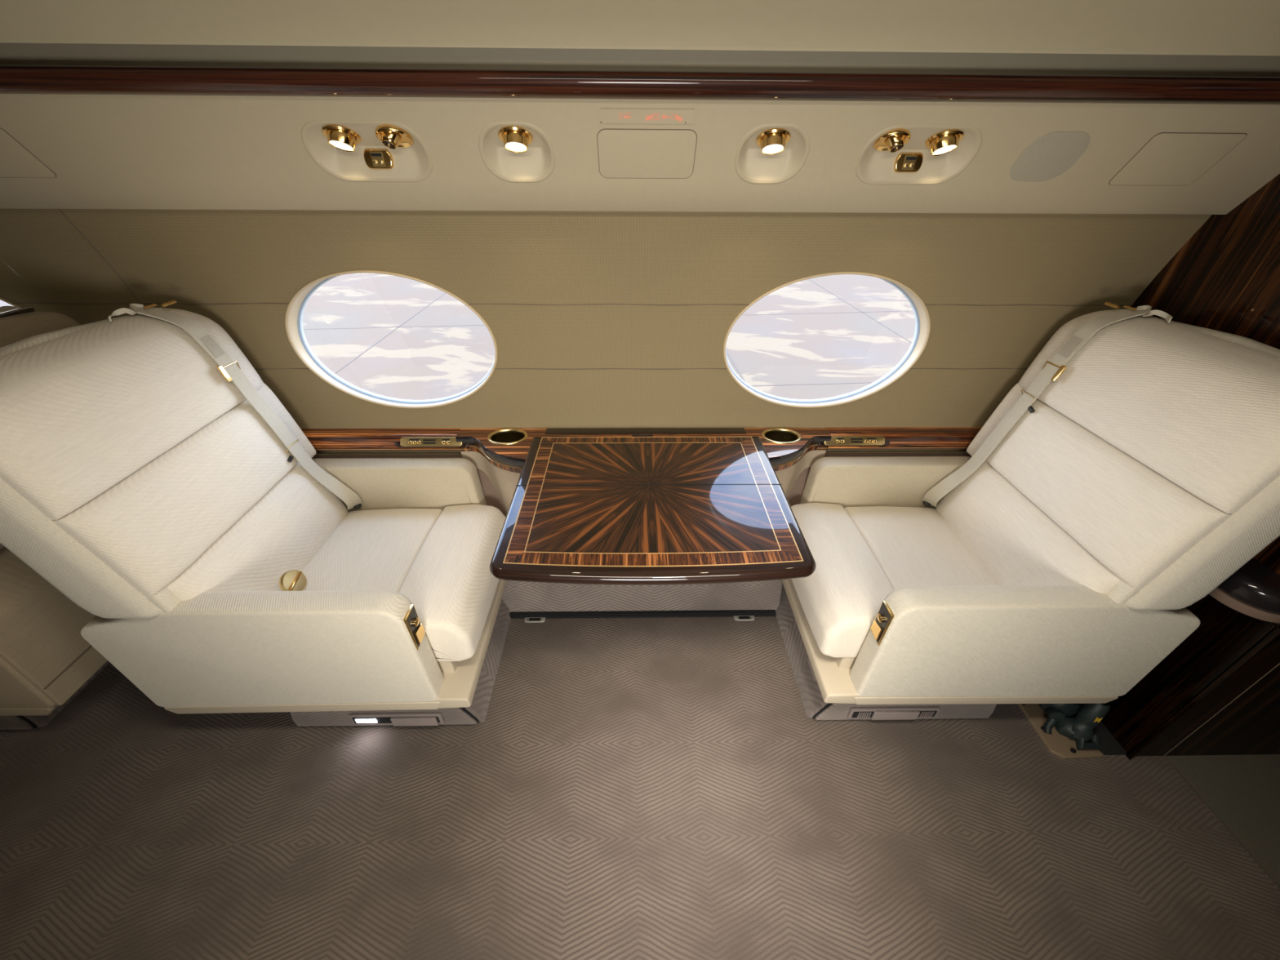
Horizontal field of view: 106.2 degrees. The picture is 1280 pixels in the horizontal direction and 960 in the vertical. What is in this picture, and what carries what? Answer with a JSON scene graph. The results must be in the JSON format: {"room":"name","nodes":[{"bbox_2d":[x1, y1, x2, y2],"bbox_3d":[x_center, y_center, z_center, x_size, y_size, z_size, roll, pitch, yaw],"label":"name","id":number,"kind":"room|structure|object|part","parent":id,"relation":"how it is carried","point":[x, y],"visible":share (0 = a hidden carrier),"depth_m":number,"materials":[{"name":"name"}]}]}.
{"room":"aircraft cabin","nodes":[
{"label":"aircraft cabin","id":0,"kind":"room"},
{"bbox_2d":[0,208,1211,454],"bbox_3d":[-0.779,-0.419,1.432,4.490,0.855,0.138,0,35,-1],"label":"wall","id":1,"kind":"structure","parent":0,"point":[191,256],"depth_m":1.36,"materials":[{"name":"beige fabric"}]},
{"bbox_2d":[0,297,22,308],"bbox_3d":[-2.060,-0.414,1.469,0.630,0.451,0.107,0,35,-1],"label":"window","id":2,"kind":"structure","parent":1,"relation":"in","point":[1,299],"depth_m":1.38,"materials":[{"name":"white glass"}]},
{"bbox_2d":[57,208,144,306],"bbox_3d":[-1.437,-0.435,1.417,0.004,0.691,0.130,0,35,-1],"label":"trim","id":3,"kind":"structure","parent":1,"relation":"attached to","point":[60,210],"depth_m":1.28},
{"bbox_2d":[284,270,497,408],"bbox_3d":[-0.760,-0.419,1.490,0.630,0.451,0.107,0,35,-1],"label":"window","id":4,"kind":"structure","parent":1,"relation":"in","point":[295,308],"depth_m":1.53,"materials":[{"name":"white plastic"}]},
{"bbox_2d":[12,302,1132,306],"bbox_3d":[-0.779,-0.512,1.396,4.490,0.005,0.005,0,35,-1],"label":"trim","id":5,"kind":"structure","parent":1,"relation":"attached to","point":[12,303],"depth_m":1.40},
{"bbox_2d":[0,93,1279,214],"bbox_3d":[-0.775,-0.720,1.071,4.489,0.215,0.202,0,35,-1],"label":"panel","id":6,"kind":"object","parent":1,"relation":"attached to","point":[103,151],"visible":0.76,"depth_m":1.06,"materials":[{"name":"beige plastic"}]},
{"bbox_2d":[0,127,56,177],"bbox_3d":[-1.409,-0.703,1.030,0.202,0.094,0.064,0,35,-1],"label":"access door","id":7,"kind":"structure","parent":6,"relation":"attached to","point":[16,161],"depth_m":1.05,"materials":[{"name":"beige plastic"}]},
{"bbox_2d":[321,124,361,151],"bbox_3d":[-0.632,-0.727,1.020,0.073,0.050,0.066,0,35,-1],"label":"light","id":8,"kind":"object","parent":6,"relation":"attached to","point":[340,137],"visible":1,"depth_m":1.00,"materials":[{"name":"gold metal"}]},
{"bbox_2d":[363,149,393,168],"bbox_3d":[-0.582,-0.713,1.068,0.061,0.037,0.014,0,35,-1],"label":"panel","id":9,"kind":"object","parent":6,"relation":"attached to","point":[374,158],"visible":1,"depth_m":1.06,"materials":[{"name":"gold metal"}]},
{"bbox_3d":[-0.582,-0.711,1.064,0.027,0.027,0.002,0,35,-1],"label":"button frame","id":10,"kind":"part","parent":9,"relation":"part of","materials":[{"name":"gold metal"}]},
{"bbox_2d":[374,124,413,149],"bbox_3d":[-0.521,-0.730,1.019,0.073,0.047,0.068,0,35,-1],"label":"air vent","id":11,"kind":"object","parent":6,"relation":"attached to","point":[393,137],"visible":0.99,"depth_m":1.01,"materials":[{"name":"gold metal"}]},
{"bbox_2d":[497,125,533,153],"bbox_3d":[-0.265,-0.728,1.026,0.073,0.050,0.066,0,35,-1],"label":"light","id":12,"kind":"object","parent":6,"relation":"attached to","point":[515,139],"visible":1,"depth_m":1.01,"materials":[{"name":"gold metal"}]},
{"bbox_2d":[596,128,697,178],"bbox_3d":[0.015,-0.710,1.048,0.212,0.090,0.062,0,35,-1],"label":"access door","id":13,"kind":"structure","parent":6,"relation":"attached to","point":[633,153],"depth_m":1.04,"materials":[{"name":"beige plastic"}]},
{"bbox_2d":[599,107,694,124],"bbox_3d":[0.014,-0.738,0.974,0.190,0.025,0.019,0,35,-1],"label":"warning sign","id":14,"kind":"object","parent":6,"relation":"attached to","point":[607,115],"visible":1,"depth_m":0.97,"materials":[{"name":"beige plastic"}]},
{"bbox_2d":[755,128,791,155],"bbox_3d":[0.287,-0.731,1.036,0.073,0.050,0.066,0,35,-1],"label":"light","id":15,"kind":"object","parent":6,"relation":"attached to","point":[773,141],"visible":1,"depth_m":1.02,"materials":[{"name":"gold metal"}]},
{"bbox_2d":[873,128,911,152],"bbox_3d":[0.543,-0.734,1.036,0.073,0.047,0.068,0,35,-1],"label":"air vent","id":16,"kind":"object","parent":6,"relation":"attached to","point":[893,140],"visible":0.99,"depth_m":1.03,"materials":[{"name":"gold metal"}]},
{"bbox_2d":[893,152,923,172],"bbox_3d":[0.608,-0.718,1.087,0.061,0.037,0.014,0,35,-1],"label":"panel","id":17,"kind":"object","parent":6,"relation":"attached to","point":[904,162],"visible":1,"depth_m":1.08,"materials":[{"name":"gold metal"}]},
{"bbox_3d":[0.608,-0.716,1.083,0.027,0.027,0.002,0,35,-1],"label":"button frame","id":18,"kind":"part","parent":17,"relation":"part of","materials":[{"name":"gold metal"}]},
{"bbox_2d":[924,128,964,155],"bbox_3d":[0.658,-0.732,1.041,0.073,0.050,0.066,0,35,-1],"label":"light","id":19,"kind":"object","parent":6,"relation":"attached to","point":[944,142],"visible":1,"depth_m":1.02,"materials":[{"name":"gold metal"}]},
{"bbox_2d":[1009,131,1089,182],"bbox_3d":[0.904,-0.713,1.063,0.136,0.093,0.064,0,35,-1],"label":"speaker grille","id":20,"kind":"object","parent":6,"relation":"attached to","point":[1048,157],"visible":1,"depth_m":1.06,"materials":[{"name":"fabric"}]},
{"bbox_2d":[1108,132,1247,186],"bbox_3d":[1.192,-0.713,1.071,0.202,0.099,0.068,0,35,-1],"label":"access door","id":21,"kind":"structure","parent":6,"relation":"attached to","point":[1167,158],"depth_m":1.07,"materials":[{"name":"beige plastic"}]},
{"bbox_2d":[0,64,1279,104],"bbox_3d":[-0.772,-0.753,0.908,4.490,0.040,0.057,0,35,-1],"label":"trim","id":22,"kind":"structure","parent":1,"relation":"attached to","point":[14,78],"depth_m":0.90,"materials":[{"name":"brown wood"}]},
{"bbox_2d":[300,426,982,473],"bbox_3d":[-0.781,-0.097,1.609,4.489,0.062,0.228,0,35,-1],"label":"ledge","id":23,"kind":"object","parent":1,"relation":"attached to","point":[514,455],"visible":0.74,"depth_m":1.66,"materials":[{"name":"brown wood"}]},
{"bbox_2d":[395,436,469,448],"bbox_3d":[-0.714,-0.130,1.651,0.254,0.039,0.036,0,35,-1],"label":"switch panel","id":24,"kind":"object","parent":23,"relation":"attached to","point":[405,442],"visible":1,"depth_m":1.64,"materials":[{"name":"gold metal"}]},
{"bbox_2d":[487,428,528,444],"bbox_3d":[-0.451,-0.124,1.652,0.135,0.066,0.108,0,35,-1],"label":"cup holder","id":25,"kind":"object","parent":23,"relation":"in","point":[504,436],"visible":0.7,"depth_m":1.67,"materials":[{"name":"gold metal"}]},
{"bbox_3d":[0.020,-0.170,1.675,0.695,0.004,0.045,0,35,-1],"label":"ledge lid","id":26,"kind":"part","parent":23,"relation":"part of","materials":[{"name":"brown wood"}]},
{"bbox_2d":[488,434,815,585],"bbox_3d":[0.028,0.051,1.373,0.774,0.046,0.665,0,35,-1],"label":"folding table","id":27,"kind":"object","parent":23,"relation":"attached to","point":[586,510],"visible":1,"depth_m":1.27,"materials":[{"name":"brown wood"}]},
{"bbox_2d":[761,427,801,444],"bbox_3d":[0.485,-0.128,1.667,0.135,0.066,0.108,0,35,-1],"label":"cup holder","id":28,"kind":"object","parent":23,"relation":"in","point":[776,435],"visible":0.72,"depth_m":1.69,"materials":[{"name":"gold metal"}]},
{"bbox_2d":[816,435,889,446],"bbox_3d":[0.744,-0.136,1.675,0.255,0.039,0.036,0,35,-1],"label":"switch panel","id":29,"kind":"object","parent":23,"relation":"attached to","point":[836,441],"visible":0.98,"depth_m":1.66,"materials":[{"name":"gold metal"}]},
{"bbox_2d":[254,368,1027,369],"bbox_3d":[-0.781,-0.356,1.541,4.490,0.005,0.005,0,35,-1],"label":"trim","id":30,"kind":"structure","parent":1,"relation":"attached to","point":[264,368],"depth_m":1.55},
{"bbox_2d":[723,271,930,408],"bbox_3d":[0.581,-0.425,1.511,0.639,0.451,0.107,0,35,-1],"label":"window","id":31,"kind":"structure","parent":1,"relation":"in","point":[922,322],"depth_m":1.57,"materials":[{"name":"white plastic"}]},
{"bbox_2d":[0,616,1279,959],"bbox_3d":[-0.063,1.100,1.073,5.900,0.030,2.320,0,35,-1],"label":"floor","id":32,"kind":"structure","parent":0,"point":[658,788],"depth_m":1.28,"materials":[{"name":"carpet"}]},
{"bbox_2d":[0,306,110,729],"bbox_3d":[-2.032,0.153,1.383,0.898,1.154,0.690,0,35,-1],"label":"seat","id":33,"kind":"object","parent":32,"relation":"on","point":[46,661],"visible":0.1,"depth_m":1.28,"materials":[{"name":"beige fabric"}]},
{"bbox_3d":[-1.985,0.450,1.235,0.784,0.390,0.078,0,35,-1],"label":"armrest","id":34,"kind":"part","parent":33,"relation":"part of","materials":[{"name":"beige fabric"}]},
{"bbox_2d":[0,299,511,726],"bbox_3d":[-0.910,0.143,1.397,0.898,1.168,0.690,0,35,-1],"label":"seat","id":35,"kind":"object","parent":32,"relation":"on","point":[150,474],"visible":0.99,"depth_m":1.22,"materials":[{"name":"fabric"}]},
{"bbox_2d":[0,307,263,519],"bbox_3d":[-1.228,-0.212,1.151,0.175,0.256,0.656,0,35,-1],"label":"cushion","id":36,"kind":"object","parent":35,"relation":"on","point":[89,413],"depth_m":1.07,"materials":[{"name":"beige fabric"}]},
{"bbox_2d":[52,399,297,596],"bbox_3d":[-1.127,0.008,1.258,0.095,0.222,0.580,0,35,-1],"label":"cushion","id":37,"kind":"object","parent":35,"relation":"on","point":[149,531],"depth_m":1.16,"materials":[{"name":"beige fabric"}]},
{"bbox_2d":[167,462,348,600],"bbox_3d":[-1.060,0.182,1.406,0.117,0.228,0.560,0,35,-1],"label":"lumbar cushion","id":38,"kind":"object","parent":35,"relation":"on","point":[289,526],"depth_m":1.37,"materials":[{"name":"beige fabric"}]},
{"bbox_3d":[-0.950,0.446,1.251,0.784,0.390,0.078,0,35,-1],"label":"armrest","id":39,"kind":"part","parent":35,"relation":"part of","materials":[{"name":"beige leather"}]},
{"bbox_3d":[-0.951,0.279,1.327,0.009,0.020,0.060,0,35,-1],"label":"buckle lever","id":40,"kind":"part","parent":35,"relation":"part of","materials":[{"name":"gold metal"}]},
{"bbox_2d":[302,508,442,591],"bbox_3d":[-0.876,0.283,1.507,0.377,0.133,0.524,0,35,-1],"label":"seat cushion","id":41,"kind":"object","parent":35,"relation":"on","point":[360,548],"depth_m":1.49,"materials":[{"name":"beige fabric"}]},
{"bbox_3d":[-0.942,0.071,1.722,0.764,0.317,0.071,0,35,-1],"label":"armrest","id":42,"kind":"part","parent":35,"relation":"part of","materials":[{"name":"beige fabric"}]},
{"bbox_3d":[-0.685,0.733,1.459,0.135,0.040,0.008,0,35,-1],"label":"plate","id":43,"kind":"part","parent":35,"relation":"part of","materials":[{"name":"beige metal"}]},
{"bbox_3d":[-0.554,0.352,1.192,0.007,0.022,0.022,0,35,-1],"label":"knob","id":44,"kind":"part","parent":35,"relation":"part of","materials":[{"name":"gold metal"}]},
{"bbox_3d":[-0.556,0.386,1.212,0.005,0.042,0.036,0,35,-1],"label":"lever","id":45,"kind":"part","parent":35,"relation":"part of","materials":[{"name":"gold metal"}]},
{"bbox_3d":[-0.923,0.383,1.575,0.766,0.150,0.514,0,35,-1],"label":"seat frame","id":46,"kind":"part","parent":35,"relation":"part of","materials":[{"name":"beige leather"}]},
{"bbox_2d":[398,504,506,661],"bbox_3d":[-0.574,0.293,1.520,0.224,0.189,0.528,0,35,-1],"label":"cushion","id":47,"kind":"object","parent":35,"relation":"on","point":[450,584],"depth_m":1.41,"materials":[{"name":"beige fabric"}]},
{"bbox_3d":[-0.539,0.447,1.595,0.122,0.049,0.626,0,35,-1],"label":"rail","id":48,"kind":"part","parent":35,"relation":"part of","materials":[{"name":"beige leather"}]},
{"bbox_2d":[524,617,545,622],"bbox_3d":[-0.405,0.535,1.849,0.080,0.014,0.038,0,35,-1],"label":"floor fitting","id":49,"kind":"object","parent":32,"relation":"on","point":[536,620],"depth_m":1.85,"materials":[{"name":"metal"}]},
{"bbox_2d":[502,579,782,615],"bbox_3d":[0.000,0.372,1.834,1.085,0.304,0.124,0,35,-1],"label":"panel","id":50,"kind":"object","parent":32,"relation":"on","point":[521,597],"visible":0.43,"depth_m":1.85,"materials":[{"name":"carpet"}]},
{"bbox_2d":[733,615,754,621],"bbox_3d":[0.405,0.532,1.861,0.080,0.014,0.038,0,35,-1],"label":"floor fitting","id":51,"kind":"object","parent":32,"relation":"on","point":[738,618],"depth_m":1.86,"materials":[{"name":"metal"}]},
{"bbox_2d":[775,302,1279,719],"bbox_3d":[0.953,0.136,1.426,0.898,1.168,0.690,0,35,-1],"label":"seat","id":52,"kind":"object","parent":32,"relation":"on","point":[1131,469],"visible":0.95,"depth_m":1.26,"materials":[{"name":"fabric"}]},
{"bbox_3d":[0.578,0.443,1.612,0.122,0.049,0.626,0,35,-1],"label":"rail","id":53,"kind":"part","parent":52,"relation":"part of","materials":[{"name":"beige leather"}]},
{"bbox_2d":[791,502,893,657],"bbox_3d":[0.614,0.288,1.538,0.224,0.189,0.528,0,35,-1],"label":"cushion","id":54,"kind":"object","parent":52,"relation":"on","point":[850,582],"depth_m":1.41,"materials":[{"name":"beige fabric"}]},
{"bbox_3d":[0.962,0.376,1.605,0.766,0.150,0.514,0,35,-1],"label":"seat frame","id":55,"kind":"part","parent":52,"relation":"part of","materials":[{"name":"beige leather"}]},
{"bbox_2d":[857,711,871,717],"bbox_3d":[0.691,0.724,1.481,0.038,0.026,0.003,0,35,-1],"label":"grille","id":56,"kind":"object","parent":52,"relation":"attached to","point":[860,714],"depth_m":1.48,"materials":[{"name":"grey metal"}]},
{"bbox_3d":[0.606,0.381,1.230,0.005,0.042,0.036,0,35,-1],"label":"lever","id":57,"kind":"part","parent":52,"relation":"part of","materials":[{"name":"gold metal"}]},
{"bbox_3d":[0.605,0.348,1.210,0.007,0.022,0.022,0,35,-1],"label":"knob","id":58,"kind":"part","parent":52,"relation":"part of","materials":[{"name":"gold metal"}]},
{"bbox_3d":[0.973,0.063,1.752,0.764,0.317,0.071,0,35,-1],"label":"armrest","id":59,"kind":"part","parent":52,"relation":"part of","materials":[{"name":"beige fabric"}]},
{"bbox_3d":[0.787,0.726,1.481,0.140,0.040,0.008,0,35,-1],"label":"plate","id":60,"kind":"part","parent":52,"relation":"part of","materials":[{"name":"metal"}]},
{"bbox_2d":[844,506,999,590],"bbox_3d":[0.917,0.276,1.535,0.377,0.133,0.524,0,35,-1],"label":"seat cushion","id":61,"kind":"object","parent":52,"relation":"on","point":[911,545],"depth_m":1.51,"materials":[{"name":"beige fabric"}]},
{"bbox_2d":[919,711,934,716],"bbox_3d":[0.886,0.723,1.484,0.038,0.026,0.003,0,35,-1],"label":"grille","id":62,"kind":"object","parent":52,"relation":"attached to","point":[921,713],"depth_m":1.48,"materials":[{"name":"grey metal"}]},
{"bbox_3d":[0.999,0.438,1.282,0.784,0.390,0.078,0,35,-1],"label":"armrest","id":63,"kind":"part","parent":52,"relation":"part of","materials":[{"name":"beige leather"}]},
{"bbox_2d":[935,460,1119,593],"bbox_3d":[1.103,0.173,1.440,0.117,0.228,0.560,0,35,-1],"label":"lumbar cushion","id":64,"kind":"object","parent":52,"relation":"on","point":[1014,541],"depth_m":1.41,"materials":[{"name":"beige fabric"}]},
{"bbox_2d":[986,398,1232,589],"bbox_3d":[1.173,-0.001,1.294,0.095,0.222,0.580,0,35,-1],"label":"cushion","id":65,"kind":"object","parent":52,"relation":"on","point":[1138,527],"depth_m":1.20,"materials":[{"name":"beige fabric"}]},
{"bbox_2d":[1017,309,1279,514],"bbox_3d":[1.275,-0.222,1.190,0.175,0.256,0.656,0,35,-1],"label":"cushion","id":66,"kind":"object","parent":52,"relation":"on","point":[1194,412],"depth_m":1.11,"materials":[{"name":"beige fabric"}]},
{"bbox_2d":[1017,702,1110,759],"bbox_3d":[1.329,0.672,1.546,0.177,0.167,0.360,0,35,-1],"label":"sculpture","id":67,"kind":"object","parent":32,"relation":"on","point":[1066,736],"depth_m":1.47,"materials":[{"name":"grey metal"}]},
{"bbox_2d":[0,0,1279,55],"bbox_3d":[-0.052,-0.289,0.049,5.900,0.320,1.890,0,35,-1],"label":"ceiling","id":68,"kind":"structure","parent":0,"point":[1128,27],"depth_m":0.81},
{"bbox_2d":[311,448,971,516],"bbox_3d":[-0.783,0.194,1.806,4.490,0.620,0.176,0,35,-1],"label":"wall","id":69,"kind":"structure","parent":0,"point":[491,498],"depth_m":1.74,"materials":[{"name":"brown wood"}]},
{"bbox_2d":[509,613,775,618],"bbox_3d":[0.000,0.521,1.875,1.056,0.012,0.030,0,35,-1],"label":"baseboard","id":70,"kind":"structure","parent":69,"relation":"attached to","point":[703,615],"depth_m":1.86,"materials":[{"name":"grey metal"}]},
{"bbox_2d":[460,449,826,512],"bbox_3d":[0.016,0.064,1.731,1.288,0.330,0.192,0,35,-1],"label":"console","id":71,"kind":"object","parent":69,"relation":"attached to","point":[504,482],"visible":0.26,"depth_m":1.69,"materials":[{"name":"leather"}]},
{"bbox_2d":[1101,173,1279,759],"bbox_3d":[2.022,-0.251,1.265,1.114,2.000,0.934,0,35,-1],"label":"wall","id":72,"kind":"structure","parent":0,"point":[1217,692],"depth_m":1.25,"materials":[{"name":"brown wood"}]},
{"bbox_2d":[0,42,1279,76],"bbox_3d":[-0.067,-0.782,0.902,5.900,0.073,0.075,0,35,-1],"label":"trim","id":73,"kind":"structure","parent":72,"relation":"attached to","point":[24,54],"depth_m":0.92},
{"bbox_2d":[1072,703,1126,755],"bbox_3d":[1.422,0.670,1.674,0.081,0.012,0.550,0,35,-1],"label":"baseboard","id":74,"kind":"structure","parent":72,"relation":"attached to","point":[1109,745],"depth_m":1.47,"materials":[{"name":"black"}]},
{"bbox_3d":[1.465,0.375,1.584,0.003,0.600,0.764,0,35,-1],"label":"panel","id":75,"kind":"part","parent":72,"relation":"part of","materials":[{"name":"brown wood"}]},
{"bbox_3d":[2.027,0.419,1.175,1.114,1.000,0.003,0,35,-1],"label":"panel","id":76,"kind":"part","parent":72,"relation":"part of","materials":[{"name":"brown wood"}]},
{"bbox_2d":[1208,557,1279,623],"bbox_3d":[1.579,0.202,1.206,0.406,0.084,0.332,0,35,-1],"label":"shelf","id":77,"kind":"object","parent":72,"relation":"attached to","point":[1253,590],"visible":0.25,"depth_m":1.10,"materials":[{"name":"black paint"}]},
{"label":"outside","id":78,"kind":"structure","parent":0,"visible":0},
{"bbox_2d":[0,271,915,399],"bbox_3d":[-1.177,-40.312,64.449,140.000,0.055,148.100,0,35,-1],"label":"sky","id":79,"kind":"structure","parent":78,"point":[384,335],"depth_m":10.48,"materials":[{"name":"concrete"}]}
]}

